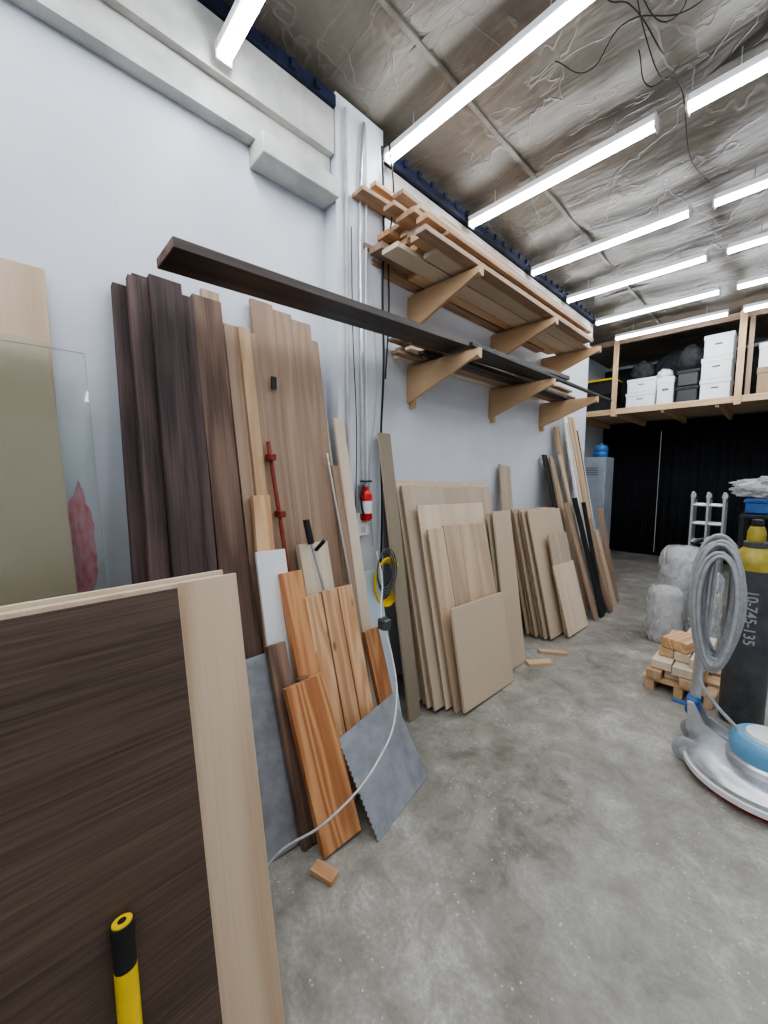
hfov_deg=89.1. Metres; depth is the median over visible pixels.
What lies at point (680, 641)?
wood block
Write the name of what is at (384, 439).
strip
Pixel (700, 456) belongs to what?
curtain
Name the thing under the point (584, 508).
leaning board
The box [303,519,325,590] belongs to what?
clamp
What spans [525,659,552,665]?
wood offcut
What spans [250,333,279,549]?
plank
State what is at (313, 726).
plank
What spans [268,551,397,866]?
extension cord
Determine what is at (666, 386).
storage box
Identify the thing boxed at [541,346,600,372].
shelf bracket
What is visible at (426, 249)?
pile
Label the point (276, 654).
plank
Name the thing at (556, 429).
leaning board
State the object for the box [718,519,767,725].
gas cylinder
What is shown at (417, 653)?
plywood sheet
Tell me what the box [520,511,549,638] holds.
plywood sheet
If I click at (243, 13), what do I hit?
strip light
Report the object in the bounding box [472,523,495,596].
plywood panel
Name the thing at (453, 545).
plywood panel
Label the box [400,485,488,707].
plywood sheet
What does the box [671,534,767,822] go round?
floor polisher
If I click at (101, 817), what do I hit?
sheet
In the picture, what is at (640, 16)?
wire
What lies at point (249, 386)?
plank
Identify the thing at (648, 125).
strip light
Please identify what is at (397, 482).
plywood sheet
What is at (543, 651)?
wood offcut
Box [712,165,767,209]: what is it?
strip light
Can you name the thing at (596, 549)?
leaning board
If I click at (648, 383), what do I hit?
storage box
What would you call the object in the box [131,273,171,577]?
plank
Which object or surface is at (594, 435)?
wall
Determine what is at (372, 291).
cable
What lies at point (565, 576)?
plywood panel
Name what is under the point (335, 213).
column
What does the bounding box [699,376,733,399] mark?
storage box
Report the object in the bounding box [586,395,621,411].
plastic storage bin
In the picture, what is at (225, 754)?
plywood sheet
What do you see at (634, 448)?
curtain
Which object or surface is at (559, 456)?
leaning board
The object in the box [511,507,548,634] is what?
plywood sheet
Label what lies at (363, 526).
outlet box
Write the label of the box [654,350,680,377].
duffel bag
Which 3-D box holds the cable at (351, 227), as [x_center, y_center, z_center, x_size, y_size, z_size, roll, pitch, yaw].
[-0.175,-0.793,2.283,0.038,1.650,0.026,-5,7,-44]
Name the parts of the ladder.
rail, rail, rail, rail, rail, rail, rail, rail, rail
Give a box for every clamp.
[265,441,289,571]
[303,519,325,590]
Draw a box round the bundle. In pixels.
[630,361,654,378]
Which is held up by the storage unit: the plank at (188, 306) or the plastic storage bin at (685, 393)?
the plastic storage bin at (685, 393)
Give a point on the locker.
(599, 470)
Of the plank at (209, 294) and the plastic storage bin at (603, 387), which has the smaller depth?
the plank at (209, 294)
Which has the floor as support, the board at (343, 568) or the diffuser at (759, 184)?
the board at (343, 568)
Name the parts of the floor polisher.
pivot lever, motor, motor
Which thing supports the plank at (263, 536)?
on the floor
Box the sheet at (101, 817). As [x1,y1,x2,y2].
[0,587,222,1023]
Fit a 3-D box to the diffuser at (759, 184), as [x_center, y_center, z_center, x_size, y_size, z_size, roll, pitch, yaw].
[2.792,-2.155,2.344,0.056,0.034,1.230,-5,7,-44]
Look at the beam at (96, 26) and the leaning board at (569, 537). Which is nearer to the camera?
the beam at (96, 26)
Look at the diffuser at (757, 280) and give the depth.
3.93 m
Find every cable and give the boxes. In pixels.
[351,227,356,507]
[368,291,376,546]
[380,145,384,567]
[385,142,393,378]
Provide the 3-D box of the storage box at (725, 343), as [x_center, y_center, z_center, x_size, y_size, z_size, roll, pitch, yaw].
[4.580,-2.234,5.306,0.376,0.290,0.316,-5,7,-44]
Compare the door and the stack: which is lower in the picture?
the stack
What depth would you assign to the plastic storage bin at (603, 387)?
6.25 m
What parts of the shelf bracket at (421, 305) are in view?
arm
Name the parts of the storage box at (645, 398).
lid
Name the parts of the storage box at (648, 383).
lid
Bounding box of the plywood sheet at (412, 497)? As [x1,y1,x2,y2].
[400,487,492,710]
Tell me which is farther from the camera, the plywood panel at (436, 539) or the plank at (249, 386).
the plywood panel at (436, 539)
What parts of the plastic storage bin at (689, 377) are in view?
lid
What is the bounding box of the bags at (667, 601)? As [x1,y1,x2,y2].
[644,544,724,647]
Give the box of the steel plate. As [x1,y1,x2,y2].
[339,694,427,840]
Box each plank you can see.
[111,282,148,583]
[126,274,170,580]
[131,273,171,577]
[147,274,206,577]
[156,236,569,381]
[182,295,216,571]
[190,293,256,659]
[199,288,219,301]
[223,323,262,649]
[237,326,267,494]
[245,543,262,655]
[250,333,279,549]
[250,495,274,653]
[265,641,316,850]
[278,570,320,679]
[282,673,360,858]
[295,541,333,596]
[296,675,308,682]
[304,594,356,799]
[319,588,359,796]
[337,584,373,719]
[362,627,392,705]
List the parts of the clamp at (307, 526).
handle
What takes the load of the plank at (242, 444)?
on the floor
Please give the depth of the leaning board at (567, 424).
4.47 m
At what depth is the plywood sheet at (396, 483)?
2.59 m
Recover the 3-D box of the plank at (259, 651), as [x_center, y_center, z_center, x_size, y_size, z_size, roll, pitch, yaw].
[-0.558,0.749,1.686,0.102,1.190,0.396,-4,7,-39]
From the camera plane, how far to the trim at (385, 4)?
2.32 m
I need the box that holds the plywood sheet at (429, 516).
[416,503,492,709]
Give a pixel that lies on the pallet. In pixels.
(713, 682)
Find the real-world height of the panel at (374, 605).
1.068 m
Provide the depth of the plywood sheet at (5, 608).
0.94 m
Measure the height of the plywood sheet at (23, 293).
2.241 m
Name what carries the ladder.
on the floor
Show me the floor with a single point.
(555, 859)
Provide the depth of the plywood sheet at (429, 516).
2.58 m
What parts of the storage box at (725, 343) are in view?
lid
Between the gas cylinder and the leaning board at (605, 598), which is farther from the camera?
the leaning board at (605, 598)
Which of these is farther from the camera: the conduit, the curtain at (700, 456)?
the curtain at (700, 456)
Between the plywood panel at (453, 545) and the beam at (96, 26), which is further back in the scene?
the plywood panel at (453, 545)
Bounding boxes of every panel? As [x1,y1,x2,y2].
[0,333,47,346]
[249,298,343,587]
[364,548,401,714]
[426,528,461,712]
[442,524,469,606]
[450,592,513,712]
[458,523,483,601]
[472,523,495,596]
[487,513,499,592]
[492,510,525,668]
[547,532,570,635]
[552,560,587,636]
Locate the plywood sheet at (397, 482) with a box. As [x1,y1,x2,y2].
[395,480,485,700]
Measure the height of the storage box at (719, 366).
0.280 m
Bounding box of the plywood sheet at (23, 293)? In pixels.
[0,257,50,347]
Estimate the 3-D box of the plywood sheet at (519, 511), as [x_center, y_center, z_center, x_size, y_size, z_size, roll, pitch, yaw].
[1.644,0.548,3.902,0.830,1.173,0.295,-5,7,-44]
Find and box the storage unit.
[586,307,767,428]
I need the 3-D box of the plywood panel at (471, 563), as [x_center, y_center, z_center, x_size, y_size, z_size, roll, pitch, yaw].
[0.671,0.666,2.799,0.190,1.146,0.277,-5,7,-44]
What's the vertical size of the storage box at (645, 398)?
0.220 m
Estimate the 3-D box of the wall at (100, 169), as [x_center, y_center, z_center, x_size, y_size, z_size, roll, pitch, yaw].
[-0.443,-0.531,2.327,8.650,3.620,0.120,-5,7,-44]
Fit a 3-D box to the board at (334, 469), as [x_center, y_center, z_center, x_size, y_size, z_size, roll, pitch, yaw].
[-0.165,0.521,2.172,0.332,1.554,0.051,5,7,42]
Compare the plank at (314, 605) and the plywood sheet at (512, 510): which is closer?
the plank at (314, 605)
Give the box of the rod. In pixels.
[326,453,374,708]
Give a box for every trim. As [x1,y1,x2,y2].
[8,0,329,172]
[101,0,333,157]
[197,0,335,108]
[377,0,682,350]
[383,146,595,323]
[384,165,592,337]
[518,40,767,185]
[598,283,654,300]
[643,292,767,322]
[666,321,767,342]
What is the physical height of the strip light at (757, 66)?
0.174 m
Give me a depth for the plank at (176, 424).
1.55 m
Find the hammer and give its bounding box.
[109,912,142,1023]
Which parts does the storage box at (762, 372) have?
lid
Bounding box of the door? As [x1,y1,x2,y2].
[614,429,727,563]
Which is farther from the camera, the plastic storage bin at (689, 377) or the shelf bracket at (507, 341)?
the plastic storage bin at (689, 377)
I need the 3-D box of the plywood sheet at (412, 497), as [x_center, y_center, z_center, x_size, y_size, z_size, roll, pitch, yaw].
[0.600,0.520,2.874,1.110,1.422,0.356,-5,7,-44]
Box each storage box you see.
[626,390,656,407]
[627,376,657,393]
[656,376,677,403]
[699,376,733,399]
[701,354,735,379]
[704,330,737,358]
[756,366,767,392]
[758,342,767,367]
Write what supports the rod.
on the floor
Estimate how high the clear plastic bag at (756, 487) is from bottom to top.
0.224 m
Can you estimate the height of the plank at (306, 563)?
1.159 m
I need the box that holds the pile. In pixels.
[352,180,593,354]
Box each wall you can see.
[0,0,589,675]
[584,358,607,457]
[608,340,767,549]
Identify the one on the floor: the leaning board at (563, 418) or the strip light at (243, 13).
the leaning board at (563, 418)
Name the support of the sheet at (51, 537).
on the floor
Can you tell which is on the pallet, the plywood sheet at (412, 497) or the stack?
the stack
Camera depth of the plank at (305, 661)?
1.78 m
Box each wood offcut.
[310,859,338,886]
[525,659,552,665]
[538,649,566,655]
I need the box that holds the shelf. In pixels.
[739,511,767,518]
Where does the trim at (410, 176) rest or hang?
attached to the wall at (100, 169)
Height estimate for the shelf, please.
0.030 m
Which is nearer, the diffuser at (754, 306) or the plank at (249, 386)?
the plank at (249, 386)
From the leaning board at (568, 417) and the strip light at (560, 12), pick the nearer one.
the strip light at (560, 12)
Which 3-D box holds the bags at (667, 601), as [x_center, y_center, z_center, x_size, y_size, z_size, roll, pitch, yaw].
[2.795,0.755,3.600,0.744,0.820,0.533,-5,7,-44]
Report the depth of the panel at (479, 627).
2.63 m
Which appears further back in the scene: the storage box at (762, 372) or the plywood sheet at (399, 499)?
the storage box at (762, 372)
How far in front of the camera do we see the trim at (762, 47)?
2.05 m
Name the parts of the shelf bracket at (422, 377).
arm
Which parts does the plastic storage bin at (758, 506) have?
lid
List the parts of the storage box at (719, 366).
lid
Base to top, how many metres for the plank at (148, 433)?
2.288 m
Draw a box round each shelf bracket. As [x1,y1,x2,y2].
[407,264,483,323]
[407,347,481,408]
[489,378,555,422]
[490,316,558,353]
[539,396,598,431]
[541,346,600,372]
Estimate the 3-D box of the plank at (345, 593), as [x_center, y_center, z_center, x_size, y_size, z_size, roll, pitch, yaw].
[-0.119,0.850,1.958,0.278,0.938,0.089,5,7,42]
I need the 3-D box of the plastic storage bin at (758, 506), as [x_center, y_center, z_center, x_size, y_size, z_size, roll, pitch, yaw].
[3.457,-0.052,3.557,0.390,0.130,0.250,-5,7,-44]
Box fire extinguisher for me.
[358,480,371,520]
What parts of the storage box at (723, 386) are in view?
lid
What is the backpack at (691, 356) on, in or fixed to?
on the plastic storage bin at (689, 377)
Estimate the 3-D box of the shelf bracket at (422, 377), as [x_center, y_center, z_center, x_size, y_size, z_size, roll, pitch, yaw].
[0.387,-0.879,2.608,0.062,0.300,0.577,-5,7,-44]
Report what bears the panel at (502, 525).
on the floor
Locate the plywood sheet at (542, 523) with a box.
[526,508,563,639]
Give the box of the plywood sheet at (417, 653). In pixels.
[400,527,425,703]
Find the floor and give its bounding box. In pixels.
[268,549,767,1023]
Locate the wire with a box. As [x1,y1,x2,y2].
[555,0,709,182]
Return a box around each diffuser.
[715,179,767,206]
[728,236,767,253]
[738,277,767,288]
[744,303,767,311]
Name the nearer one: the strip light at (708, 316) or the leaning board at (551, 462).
the leaning board at (551, 462)
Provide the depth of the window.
7.24 m
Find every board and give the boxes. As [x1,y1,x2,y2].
[254,549,295,683]
[326,418,346,584]
[330,466,369,680]
[332,418,376,707]
[542,454,557,507]
[548,457,565,531]
[549,461,587,612]
[553,426,589,609]
[558,455,594,601]
[562,417,596,609]
[563,502,598,620]
[566,423,597,609]
[567,416,604,604]
[571,417,593,527]
[572,498,604,617]
[576,427,595,530]
[576,430,593,525]
[581,502,604,613]
[588,518,612,607]
[594,530,616,606]
[597,508,618,601]
[599,577,612,612]
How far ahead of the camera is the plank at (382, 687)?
2.11 m
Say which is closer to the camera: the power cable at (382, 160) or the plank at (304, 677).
the plank at (304, 677)
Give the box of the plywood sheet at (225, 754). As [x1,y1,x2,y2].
[0,573,284,1023]
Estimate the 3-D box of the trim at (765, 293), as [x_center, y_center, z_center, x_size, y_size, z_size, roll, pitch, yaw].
[5.204,-2.470,3.753,0.060,0.008,5.380,-5,7,-44]
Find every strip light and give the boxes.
[215,0,264,69]
[384,0,593,165]
[468,111,659,229]
[531,204,691,276]
[566,250,708,303]
[595,284,720,325]
[615,309,728,340]
[685,46,767,117]
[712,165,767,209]
[726,223,767,255]
[736,264,767,290]
[743,300,767,312]
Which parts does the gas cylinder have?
valve knob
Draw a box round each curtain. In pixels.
[604,421,661,553]
[654,412,767,562]
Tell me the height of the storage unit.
1.160 m
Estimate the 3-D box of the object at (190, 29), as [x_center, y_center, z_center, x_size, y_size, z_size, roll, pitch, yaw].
[-1.891,-1.918,0.629,4.400,0.220,0.108,-5,7,-44]
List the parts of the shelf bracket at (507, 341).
arm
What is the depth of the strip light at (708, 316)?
5.04 m
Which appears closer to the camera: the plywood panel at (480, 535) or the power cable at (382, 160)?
the power cable at (382, 160)
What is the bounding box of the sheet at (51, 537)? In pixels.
[0,339,107,605]
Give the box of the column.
[324,91,382,597]
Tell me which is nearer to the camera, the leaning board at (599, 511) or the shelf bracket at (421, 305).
the shelf bracket at (421, 305)
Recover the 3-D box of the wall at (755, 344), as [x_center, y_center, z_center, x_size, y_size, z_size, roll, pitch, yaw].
[6.574,-0.862,5.820,0.120,3.620,6.220,-5,7,-44]
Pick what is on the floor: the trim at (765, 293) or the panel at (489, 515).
the panel at (489, 515)
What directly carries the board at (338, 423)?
on the floor
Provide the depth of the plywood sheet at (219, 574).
0.92 m
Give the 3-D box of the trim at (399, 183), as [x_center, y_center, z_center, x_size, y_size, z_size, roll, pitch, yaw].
[1.318,-2.193,3.758,3.820,0.220,0.048,-5,7,-44]
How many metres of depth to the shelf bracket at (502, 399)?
3.39 m
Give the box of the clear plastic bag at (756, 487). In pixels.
[728,476,767,498]
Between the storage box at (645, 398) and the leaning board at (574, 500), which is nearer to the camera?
the leaning board at (574, 500)
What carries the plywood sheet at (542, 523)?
on the floor
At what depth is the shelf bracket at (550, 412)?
4.11 m
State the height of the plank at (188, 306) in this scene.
2.267 m
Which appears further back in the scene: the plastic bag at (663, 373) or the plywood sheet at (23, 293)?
the plastic bag at (663, 373)
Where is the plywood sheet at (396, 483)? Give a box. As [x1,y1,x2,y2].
[396,483,453,700]
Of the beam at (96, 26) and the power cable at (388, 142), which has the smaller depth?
the beam at (96, 26)
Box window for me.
[653,431,661,551]
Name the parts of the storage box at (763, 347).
lid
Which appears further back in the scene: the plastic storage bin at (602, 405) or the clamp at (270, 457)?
the plastic storage bin at (602, 405)
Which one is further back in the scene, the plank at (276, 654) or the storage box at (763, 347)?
the storage box at (763, 347)
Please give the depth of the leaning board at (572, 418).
4.73 m
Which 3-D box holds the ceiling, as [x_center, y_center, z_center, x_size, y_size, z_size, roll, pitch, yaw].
[2.304,-2.252,1.548,11.750,0.081,6.220,-5,7,-44]
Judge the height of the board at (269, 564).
1.155 m
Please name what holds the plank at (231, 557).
on the floor
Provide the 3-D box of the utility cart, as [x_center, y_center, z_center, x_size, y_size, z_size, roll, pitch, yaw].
[3.694,0.603,3.445,0.630,1.149,0.860,-5,7,-44]
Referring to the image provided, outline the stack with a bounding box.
[646,627,716,689]
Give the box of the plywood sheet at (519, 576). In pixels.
[513,534,530,633]
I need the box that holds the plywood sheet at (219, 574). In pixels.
[0,574,221,613]
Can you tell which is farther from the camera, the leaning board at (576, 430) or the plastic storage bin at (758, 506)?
the leaning board at (576, 430)
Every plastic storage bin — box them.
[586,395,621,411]
[587,378,622,396]
[675,385,699,401]
[676,368,700,386]
[743,498,767,514]
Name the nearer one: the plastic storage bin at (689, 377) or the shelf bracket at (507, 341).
the shelf bracket at (507, 341)
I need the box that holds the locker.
[580,457,613,561]
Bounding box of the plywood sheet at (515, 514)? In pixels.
[513,512,539,636]
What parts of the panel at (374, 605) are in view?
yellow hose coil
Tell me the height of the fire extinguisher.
0.243 m
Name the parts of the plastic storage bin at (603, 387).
lid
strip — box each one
[377,433,420,721]
[498,464,514,540]
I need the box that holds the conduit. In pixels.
[344,106,367,484]
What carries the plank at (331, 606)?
on the floor
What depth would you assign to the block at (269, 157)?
1.96 m
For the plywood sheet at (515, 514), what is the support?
on the floor
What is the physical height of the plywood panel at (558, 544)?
0.932 m
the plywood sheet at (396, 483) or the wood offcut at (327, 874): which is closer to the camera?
the wood offcut at (327, 874)
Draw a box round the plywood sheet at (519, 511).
[518,507,554,636]
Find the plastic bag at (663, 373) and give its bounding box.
[656,369,673,377]
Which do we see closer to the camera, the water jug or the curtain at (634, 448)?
the water jug
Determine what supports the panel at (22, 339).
on the floor
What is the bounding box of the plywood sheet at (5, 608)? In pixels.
[0,570,222,612]
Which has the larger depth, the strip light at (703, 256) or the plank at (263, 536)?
the strip light at (703, 256)
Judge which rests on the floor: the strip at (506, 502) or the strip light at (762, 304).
the strip at (506, 502)
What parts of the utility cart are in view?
leg, leg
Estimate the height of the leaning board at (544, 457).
1.726 m
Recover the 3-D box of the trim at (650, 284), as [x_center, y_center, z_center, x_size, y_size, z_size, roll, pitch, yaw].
[4.326,-2.390,2.909,0.060,0.008,5.380,-5,7,-44]
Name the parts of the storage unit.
post, rail, post, post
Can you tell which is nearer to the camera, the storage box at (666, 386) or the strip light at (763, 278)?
the strip light at (763, 278)
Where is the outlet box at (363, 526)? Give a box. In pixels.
[356,513,368,535]
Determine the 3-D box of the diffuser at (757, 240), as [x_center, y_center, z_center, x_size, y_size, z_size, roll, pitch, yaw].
[3.410,-2.211,2.938,0.056,0.034,1.230,-5,7,-44]
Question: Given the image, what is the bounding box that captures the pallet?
[642,670,720,709]
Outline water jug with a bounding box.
[593,443,608,456]
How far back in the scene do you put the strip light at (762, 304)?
4.50 m
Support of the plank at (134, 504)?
on the floor
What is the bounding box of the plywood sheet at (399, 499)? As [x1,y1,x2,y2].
[396,484,485,707]
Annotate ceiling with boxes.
[223,0,767,367]
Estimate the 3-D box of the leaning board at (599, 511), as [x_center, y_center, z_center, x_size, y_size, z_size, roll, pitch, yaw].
[2.668,0.513,4.647,0.140,1.104,0.259,-5,7,-44]
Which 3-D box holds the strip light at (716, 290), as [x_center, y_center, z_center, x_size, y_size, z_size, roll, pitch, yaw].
[3.135,-2.432,4.549,0.072,0.174,1.214,-5,7,-44]
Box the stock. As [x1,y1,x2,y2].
[388,338,611,401]
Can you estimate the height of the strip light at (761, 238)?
0.174 m
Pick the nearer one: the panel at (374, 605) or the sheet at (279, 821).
the sheet at (279, 821)
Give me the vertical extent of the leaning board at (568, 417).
2.204 m
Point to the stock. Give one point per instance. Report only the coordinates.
(410, 353)
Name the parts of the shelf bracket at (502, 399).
arm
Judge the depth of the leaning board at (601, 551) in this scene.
4.52 m
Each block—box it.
[249,130,338,209]
[661,630,694,653]
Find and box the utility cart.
[737,511,767,548]
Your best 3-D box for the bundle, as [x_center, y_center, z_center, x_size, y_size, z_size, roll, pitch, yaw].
[3.963,-2.165,5.973,0.262,0.290,0.318,-5,7,-44]
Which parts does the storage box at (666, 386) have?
lid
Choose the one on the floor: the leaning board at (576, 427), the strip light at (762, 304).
the leaning board at (576, 427)
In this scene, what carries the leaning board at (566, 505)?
on the floor
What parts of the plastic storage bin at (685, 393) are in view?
lid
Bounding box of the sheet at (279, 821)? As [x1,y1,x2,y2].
[245,653,299,862]
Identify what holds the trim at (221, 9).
attached to the wall at (100, 169)
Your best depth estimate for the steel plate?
1.79 m
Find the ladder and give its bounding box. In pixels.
[688,492,728,573]
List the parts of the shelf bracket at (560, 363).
arm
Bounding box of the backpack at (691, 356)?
[677,344,703,370]
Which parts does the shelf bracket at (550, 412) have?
arm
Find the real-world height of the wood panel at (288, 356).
2.373 m
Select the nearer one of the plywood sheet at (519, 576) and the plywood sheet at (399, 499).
the plywood sheet at (399, 499)
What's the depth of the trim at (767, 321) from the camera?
5.94 m
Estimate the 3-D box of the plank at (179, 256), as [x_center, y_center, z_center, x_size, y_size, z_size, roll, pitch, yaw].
[0.433,-1.055,2.471,3.299,0.153,0.190,-5,7,-44]

